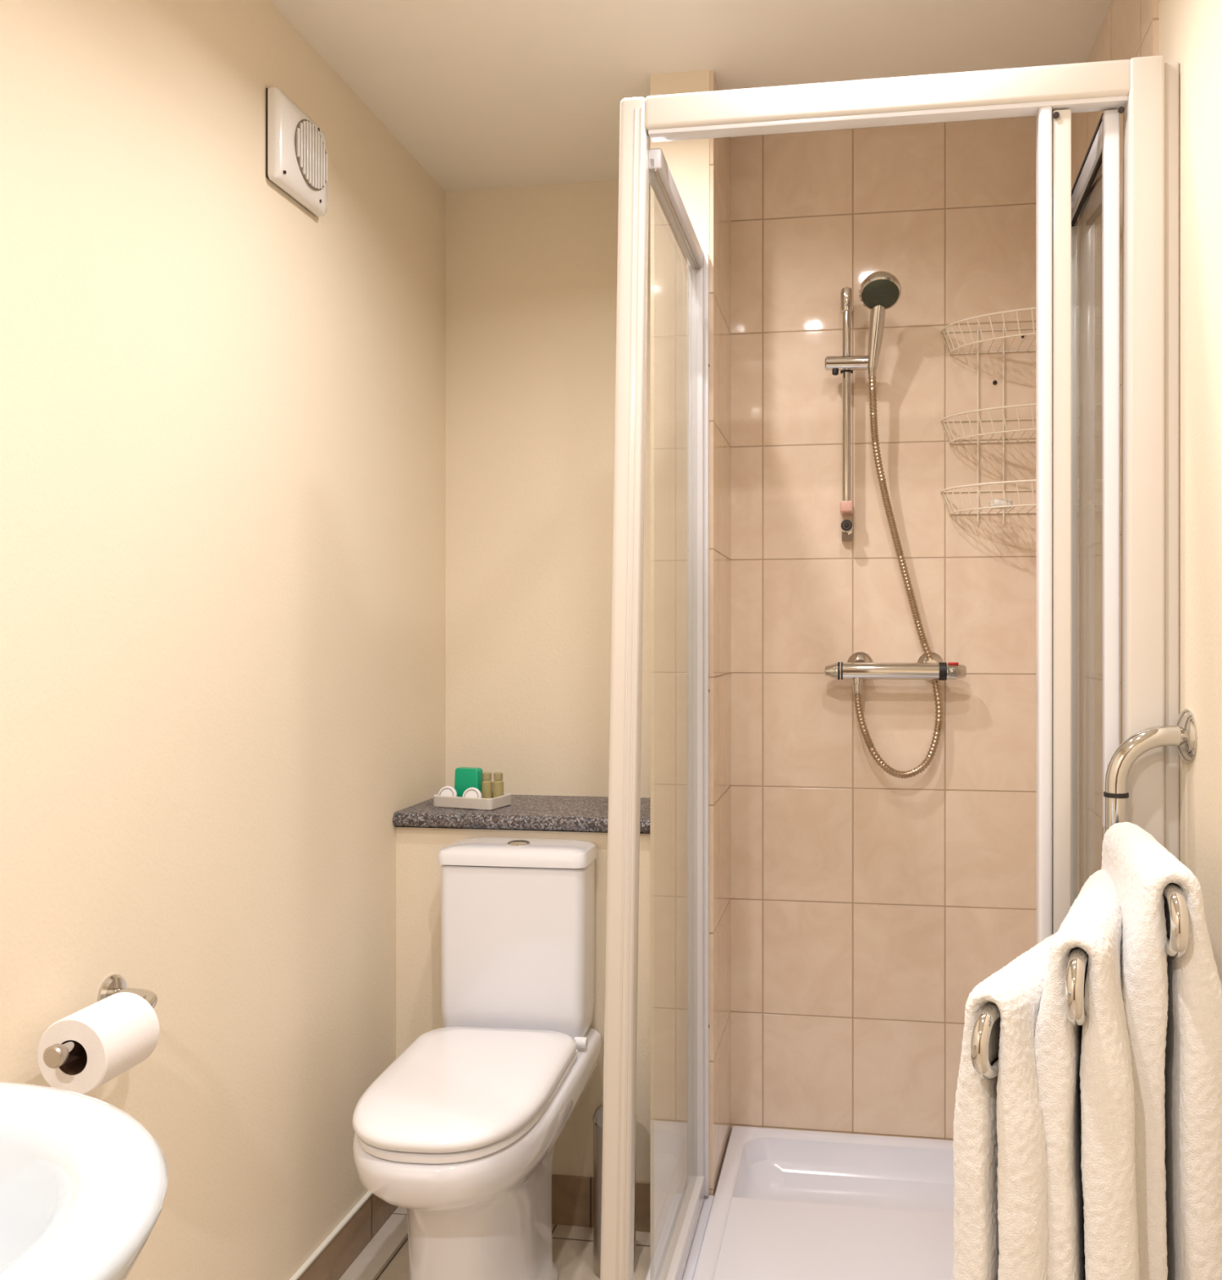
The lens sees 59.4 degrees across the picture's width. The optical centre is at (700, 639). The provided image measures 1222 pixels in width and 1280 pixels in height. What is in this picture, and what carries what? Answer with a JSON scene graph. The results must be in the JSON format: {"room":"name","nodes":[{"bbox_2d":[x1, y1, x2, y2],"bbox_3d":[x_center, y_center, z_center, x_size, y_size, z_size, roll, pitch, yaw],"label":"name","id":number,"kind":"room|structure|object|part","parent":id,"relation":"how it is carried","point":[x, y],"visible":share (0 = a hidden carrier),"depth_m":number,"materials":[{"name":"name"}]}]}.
{"room":"bathroom","nodes":[
{"label":"bathroom","id":0,"kind":"room"},
{"bbox_2d":[0,0,445,1279],"bbox_3d":[-0.961,0.075,0.881,0.100,2.410,3.660,0,0,8],"label":"wall","id":1,"kind":"structure","parent":0,"point":[223,398],"depth_m":1.70,"materials":[{"name":"beige paint"}]},
{"bbox_2d":[0,1081,168,1279],"bbox_3d":[-0.662,0.517,0.738,0.532,0.205,0.540,0,0,8],"label":"washbasin","id":2,"kind":"object","parent":1,"relation":"attached to","point":[83,1184],"visible":1,"depth_m":0.86,"materials":[{"name":"white ceramic"}]},
{"bbox_2d":[42,973,157,1068],"bbox_3d":[-0.790,0.492,1.390,0.088,0.052,0.226,0,0,8],"label":"toilet roll holder","id":3,"kind":"object","parent":1,"relation":"attached to","point":[55,1055],"visible":0.49,"depth_m":1.45,"materials":[{"name":"silver metal"}]},
{"bbox_2d":[37,991,159,1094],"bbox_3d":[-0.764,0.512,1.356,0.096,0.096,0.101,0,0,8],"label":"toilet roll","id":4,"kind":"object","parent":3,"relation":"hanging from","point":[117,1033],"visible":0.94,"depth_m":1.32,"materials":[{"name":"white paper"}]},
{"bbox_2d":[266,86,328,216],"bbox_3d":[-0.731,-0.891,1.954,0.038,0.162,0.180,0,0,8],"label":"fan","id":5,"kind":"object","parent":1,"relation":"attached to","point":[297,157],"visible":1,"depth_m":1.91,"materials":[{"name":"white plastic"}]},
{"bbox_2d":[288,1190,373,1279],"bbox_3d":[-0.927,1.171,0.730,0.011,0.007,3.370,0,0,8],"label":"trim","id":6,"kind":"structure","parent":1,"relation":"attached to","point":[299,1273],"depth_m":2.08,"materials":[{"name":"white plastic"}]},
{"bbox_2d":[297,1194,397,1279],"bbox_3d":[-0.928,1.228,0.730,0.009,0.105,3.370,0,0,8],"label":"baseboard","id":7,"kind":"structure","parent":1,"relation":"attached to","point":[339,1255],"depth_m":2.16,"materials":[{"name":"brown tile"}]},
{"bbox_2d":[338,1206,408,1279],"bbox_3d":[-0.892,1.274,0.720,0.066,0.012,3.361,0,0,8],"label":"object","id":8,"kind":"structure","parent":1,"relation":"attached to","point":[380,1251],"depth_m":2.22,"materials":[{"name":"tile"}]},
{"bbox_2d":[376,1224,650,1279],"bbox_3d":[-0.179,1.320,0.765,1.680,0.080,3.860,0,0,8],"label":"floor","id":9,"kind":"structure","parent":0,"point":[572,1246],"depth_m":2.21,"materials":[{"name":"beige tile"}]},
{"bbox_2d":[351,837,600,1279],"bbox_3d":[-0.421,0.855,2.023,0.346,0.850,0.654,0,0,7],"label":"toilet","id":10,"kind":"object","parent":9,"relation":"on","point":[460,1132],"visible":1,"depth_m":2.01,"materials":[{"name":"white ceramic"}]},
{"bbox_3d":[-0.430,0.806,1.945,0.329,0.032,0.495,0,0,6],"label":"lid","id":11,"kind":"part","parent":10,"relation":"part of","materials":[{"name":"white plastic"}]},
{"bbox_3d":[-0.430,0.833,1.947,0.320,0.017,0.486,0,0,6],"label":"seat","id":12,"kind":"part","parent":10,"relation":"part of","materials":[{"name":"white plastic"}]},
{"bbox_3d":[-0.390,0.456,2.282,0.322,0.038,0.132,0,0,7],"label":"cistern lid","id":13,"kind":"part","parent":10,"relation":"part of","materials":[{"name":"white ceramic"}]},
{"bbox_2d":[592,1102,636,1276],"bbox_3d":[-0.174,1.111,2.169,0.090,0.338,0.090,0,0,8],"label":"toilet brush holder","id":14,"kind":"object","parent":9,"relation":"on","point":[597,1117],"visible":0.27,"depth_m":2.14,"materials":[{"name":"silver metal"}]},
{"bbox_3d":[-0.174,0.960,2.169,0.090,0.035,0.090,0,0,8],"label":"domed lid","id":15,"kind":"part","parent":14,"relation":"part of","materials":[{"name":"silver metal"}]},
{"bbox_2d":[644,1125,954,1279],"bbox_3d":[0.327,1.185,1.940,0.806,0.190,0.824,0,0,8],"label":"shower tray","id":16,"kind":"object","parent":9,"relation":"on","point":[785,1204],"visible":0.5,"depth_m":2.04,"materials":[{"name":"white ceramic"}]},
{"bbox_2d":[600,55,1179,1279],"bbox_3d":[0.298,0.133,1.807,0.841,1.915,0.516,0,0,8],"label":"shower enclosure","id":17,"kind":"object","parent":16,"relation":"on","point":[1145,89],"visible":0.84,"depth_m":1.54,"materials":[{"name":"white metal"}]},
{"bbox_3d":[-0.116,0.133,1.633,0.074,1.915,0.047,0,0,8],"label":"corner post","id":18,"kind":"part","parent":17,"relation":"part of","materials":[{"name":"white metal"}]},
{"bbox_3d":[-0.041,-0.741,1.861,0.029,0.032,0.450,0,0,8],"label":"panel rail","id":19,"kind":"part","parent":17,"relation":"part of","materials":[{"name":"white"}]},
{"bbox_3d":[-0.041,1.067,1.861,0.033,0.045,0.450,0,0,8],"label":"panel rail","id":20,"kind":"part","parent":17,"relation":"part of","materials":[{"name":"white"}]},
{"bbox_3d":[-0.040,0.160,1.865,0.006,1.800,0.458,0,0,8],"label":"glass panel","id":21,"kind":"part","parent":17,"relation":"part of","materials":[{"name":"clear glass"}]},
{"bbox_3d":[0.267,-0.799,1.578,0.707,0.052,0.040,0,0,8],"label":"head rail","id":22,"kind":"part","parent":17,"relation":"part of","materials":[{"name":"white metal"}]},
{"bbox_3d":[0.625,0.141,1.706,0.022,1.813,0.351,0,0,10],"label":"door","id":23,"kind":"part","parent":17,"relation":"part of","materials":[{"name":"white"}]},
{"bbox_2d":[395,826,650,1181],"bbox_3d":[-0.357,0.849,2.495,0.618,0.862,0.290,0,0,8],"label":"wall","id":24,"kind":"structure","parent":0,"point":[419,1012],"depth_m":2.36,"materials":[{"name":"beige paint"}]},
{"bbox_2d":[392,794,650,833],"bbox_3d":[-0.359,0.402,2.485,0.616,0.032,0.310,0,0,8],"label":"shelf","id":25,"kind":"object","parent":24,"relation":"on","point":[525,812],"visible":0.59,"depth_m":2.37,"materials":[{"name":"grey stone"}]},
{"bbox_2d":[433,791,511,810],"bbox_3d":[-0.529,0.372,2.475,0.160,0.028,0.100,0,0,20],"label":"tray","id":26,"kind":"object","parent":25,"relation":"on","point":[445,802],"visible":0.85,"depth_m":2.43,"materials":[{"name":"beige plastic"}]},
{"bbox_2d":[437,786,457,796],"bbox_3d":[-0.585,0.360,2.463,0.044,0.044,0.024,0,0,8],"label":"soap","id":27,"kind":"object","parent":26,"relation":"in","point":[446,790],"visible":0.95,"depth_m":2.46,"materials":[{"name":"white plastic"}]},
{"bbox_2d":[454,767,483,796],"bbox_3d":[-0.543,0.341,2.500,0.066,0.080,0.028,0,0,20],"label":"packet","id":28,"kind":"object","parent":26,"relation":"in","point":[465,778],"visible":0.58,"depth_m":2.49,"materials":[{"name":"teal"}]},
{"bbox_2d":[462,787,481,798],"bbox_3d":[-0.523,0.360,2.440,0.044,0.044,0.024,0,0,8],"label":"soap","id":29,"kind":"object","parent":26,"relation":"in","point":[470,792],"visible":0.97,"depth_m":2.44,"materials":[{"name":"white plastic"}]},
{"bbox_2d":[481,772,492,798],"bbox_3d":[-0.497,0.344,2.482,0.025,0.072,0.025,0,0,8],"label":"toiletry bottle","id":30,"kind":"object","parent":26,"relation":"in","point":[486,784],"visible":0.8,"depth_m":2.47,"materials":[{"name":"beige plastic"}]},
{"bbox_2d":[493,772,503,798],"bbox_3d":[-0.470,0.344,2.480,0.025,0.072,0.025,0,0,8],"label":"toiletry bottle","id":31,"kind":"object","parent":26,"relation":"in","point":[498,784],"visible":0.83,"depth_m":2.47,"materials":[{"name":"beige plastic"}]},
{"bbox_2d":[551,1173,650,1232],"bbox_3d":[-0.375,1.228,2.346,0.609,0.105,0.009,0,0,8],"label":"baseboard","id":32,"kind":"structure","parent":24,"relation":"attached to","point":[572,1196],"depth_m":2.33,"materials":[{"name":"brown tile"}]},
{"bbox_2d":[445,180,650,797],"bbox_3d":[-0.323,0.075,2.687,0.830,2.410,0.100,0,0,8],"label":"wall","id":33,"kind":"structure","parent":0,"point":[531,271],"depth_m":2.65,"materials":[{"name":"beige paint"}]},
{"bbox_2d":[269,0,1111,191],"bbox_3d":[-0.179,-1.170,0.765,1.680,0.080,3.860,0,0,8],"label":"ceiling","id":34,"kind":"structure","parent":0,"point":[482,94],"depth_m":2.06,"materials":[{"name":"paint"}]},
{"bbox_2d":[650,69,730,1261],"bbox_3d":[-0.002,0.075,2.351,0.127,2.410,0.470,0,0,8],"label":"wall","id":35,"kind":"structure","parent":0,"point":[687,161],"depth_m":2.12,"materials":[{"name":"beige paint"}]},
{"bbox_2d":[730,115,1035,1140],"bbox_3d":[0.485,0.075,2.385,0.843,2.410,0.100,0,0,8],"label":"wall","id":36,"kind":"structure","parent":0,"point":[868,904],"depth_m":2.35,"materials":[{"name":"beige tile"}]},
{"bbox_2d":[825,286,867,541],"bbox_3d":[0.322,-0.492,2.319,0.098,0.548,0.078,0,0,8],"label":"riser rail","id":37,"kind":"object","parent":36,"relation":"attached to","point":[846,363],"visible":0.98,"depth_m":2.30,"materials":[{"name":"silver metal"}]},
{"bbox_2d":[858,271,902,368],"bbox_3d":[0.370,-0.672,2.229,0.085,0.185,0.103,0,0,-39],"label":"shower","id":38,"kind":"object","parent":37,"relation":"attached to","point":[880,291],"visible":1,"depth_m":2.22,"materials":[{"name":"silver metal"}]},
{"bbox_3d":[0.374,-0.647,2.261,0.032,0.135,0.061,0,0,-13],"label":"handle","id":39,"kind":"part","parent":38,"relation":"part of","materials":[{"name":"silver metal"}]},
{"bbox_2d":[852,368,942,778],"bbox_3d":[0.427,-0.141,2.295,0.195,0.881,0.048,0,0,1],"label":"shower hose","id":40,"kind":"object","parent":37,"relation":"attached to","point":[872,371],"visible":0.96,"depth_m":2.30,"materials":[{"name":"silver metal"}]},
{"bbox_2d":[824,651,966,691],"bbox_3d":[0.421,0.069,2.308,0.301,0.085,0.069,0,0,8],"label":"shower valve","id":41,"kind":"object","parent":36,"relation":"attached to","point":[860,666],"visible":1,"depth_m":2.28,"materials":[{"name":"silver metal"}]},
{"bbox_3d":[0.287,0.067,2.313,0.034,0.036,0.036,0,0,8],"label":"flow knob","id":42,"kind":"part","parent":41,"relation":"part of","materials":[{"name":"silver metal"}]},
{"bbox_2d":[852,678,862,691],"bbox_3d":[0.341,0.096,2.307,0.024,0.030,0.024,0,0,8],"label":"outlet","id":43,"kind":"object","parent":41,"relation":"attached to","point":[857,682],"depth_m":2.30,"materials":[{"name":"silver metal"}]},
{"bbox_3d":[0.546,0.067,2.274,0.043,0.035,0.035,0,0,8],"label":"temperature knob","id":44,"kind":"part","parent":41,"relation":"part of","materials":[{"name":"silver metal"}]},
{"bbox_2d":[940,304,1081,524],"bbox_3d":[0.644,-0.468,2.231,0.266,0.435,0.156,0,0,8],"label":"caddy","id":45,"kind":"object","parent":36,"relation":"attached to","point":[1023,335],"visible":0.71,"depth_m":2.27,"materials":[{"name":"beige metal"}]},
{"bbox_2d":[989,498,1013,509],"bbox_3d":[0.631,-0.285,2.233,0.046,0.017,0.033,0,0,8],"label":"soap bar","id":46,"kind":"object","parent":45,"relation":"in","point":[999,502],"visible":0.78,"depth_m":2.22,"materials":[{"name":"white"}]},
{"bbox_2d":[940,478,1081,514],"bbox_3d":[0.644,-0.299,2.231,0.266,0.052,0.156,0,0,8],"label":"basket","id":47,"kind":"object","parent":45,"relation":"on","point":[943,491],"depth_m":2.25,"materials":[{"name":"beige metal"}]},
{"bbox_2d":[940,401,1081,444],"bbox_3d":[0.644,-0.453,2.231,0.266,0.052,0.156,0,0,8],"label":"basket","id":48,"kind":"object","parent":45,"relation":"on","point":[978,420],"depth_m":2.25,"materials":[{"name":"beige metal"}]},
{"bbox_2d":[940,304,1081,354],"bbox_3d":[0.644,-0.648,2.231,0.266,0.052,0.156,0,0,8],"label":"basket","id":49,"kind":"object","parent":45,"relation":"on","point":[1023,335],"depth_m":2.25,"materials":[{"name":"beige metal"}]},
{"bbox_2d":[1071,0,1221,982],"bbox_3d":[0.585,0.075,0.560,0.108,2.410,3.480,0,0,8],"label":"wall","id":50,"kind":"structure","parent":0,"point":[1190,31],"depth_m":1.47,"materials":[{"name":"beige paint"}]},
{"bbox_2d":[970,709,1197,1079],"bbox_3d":[0.514,0.311,1.267,0.180,0.432,0.575,0,0,36],"label":"towel rail","id":51,"kind":"object","parent":50,"relation":"attached to","point":[1184,735],"visible":0.52,"depth_m":1.12,"materials":[{"name":"silver metal"}]},
{"bbox_3d":[0.439,0.419,1.286,0.037,0.076,0.517,0,0,36],"label":"arm","id":52,"kind":"part","parent":51,"relation":"part of","materials":[{"name":"silver metal"}]},
{"bbox_2d":[952,933,1055,1279],"bbox_3d":[0.413,0.664,1.258,0.105,0.612,0.387,0,0,37],"label":"towel","id":53,"kind":"object","parent":51,"relation":"hanging from","point":[1001,1173],"visible":0.43,"depth_m":1.11,"materials":[{"name":"white fabric"}]},
{"bbox_3d":[0.475,0.357,1.281,0.037,0.076,0.487,0,0,27],"label":"arm","id":54,"kind":"part","parent":51,"relation":"part of","materials":[{"name":"silver metal"}]},
{"bbox_2d":[1034,869,1139,1279],"bbox_3d":[0.462,0.622,1.246,0.115,0.652,0.356,0,0,26],"label":"towel","id":55,"kind":"object","parent":51,"relation":"hanging from","point":[1085,1072],"visible":0.82,"depth_m":1.09,"materials":[{"name":"white fabric"}]},
{"bbox_3d":[0.614,0.311,1.476,0.100,0.387,0.029,0,0,8],"label":"post","id":56,"kind":"part","parent":51,"relation":"part of","materials":[{"name":"silver metal"}]},
{"bbox_3d":[0.534,0.299,1.298,0.037,0.076,0.413,0,0,14],"label":"arm","id":57,"kind":"part","parent":51,"relation":"part of","materials":[{"name":"silver metal"}]},
{"bbox_2d":[1102,821,1221,1279],"bbox_3d":[0.533,0.564,1.273,0.123,0.652,0.308,0,0,12],"label":"towel","id":58,"kind":"object","parent":51,"relation":"hanging from","point":[1173,1006],"visible":0.72,"depth_m":1.13,"materials":[{"name":"white fabric"}]}
]}

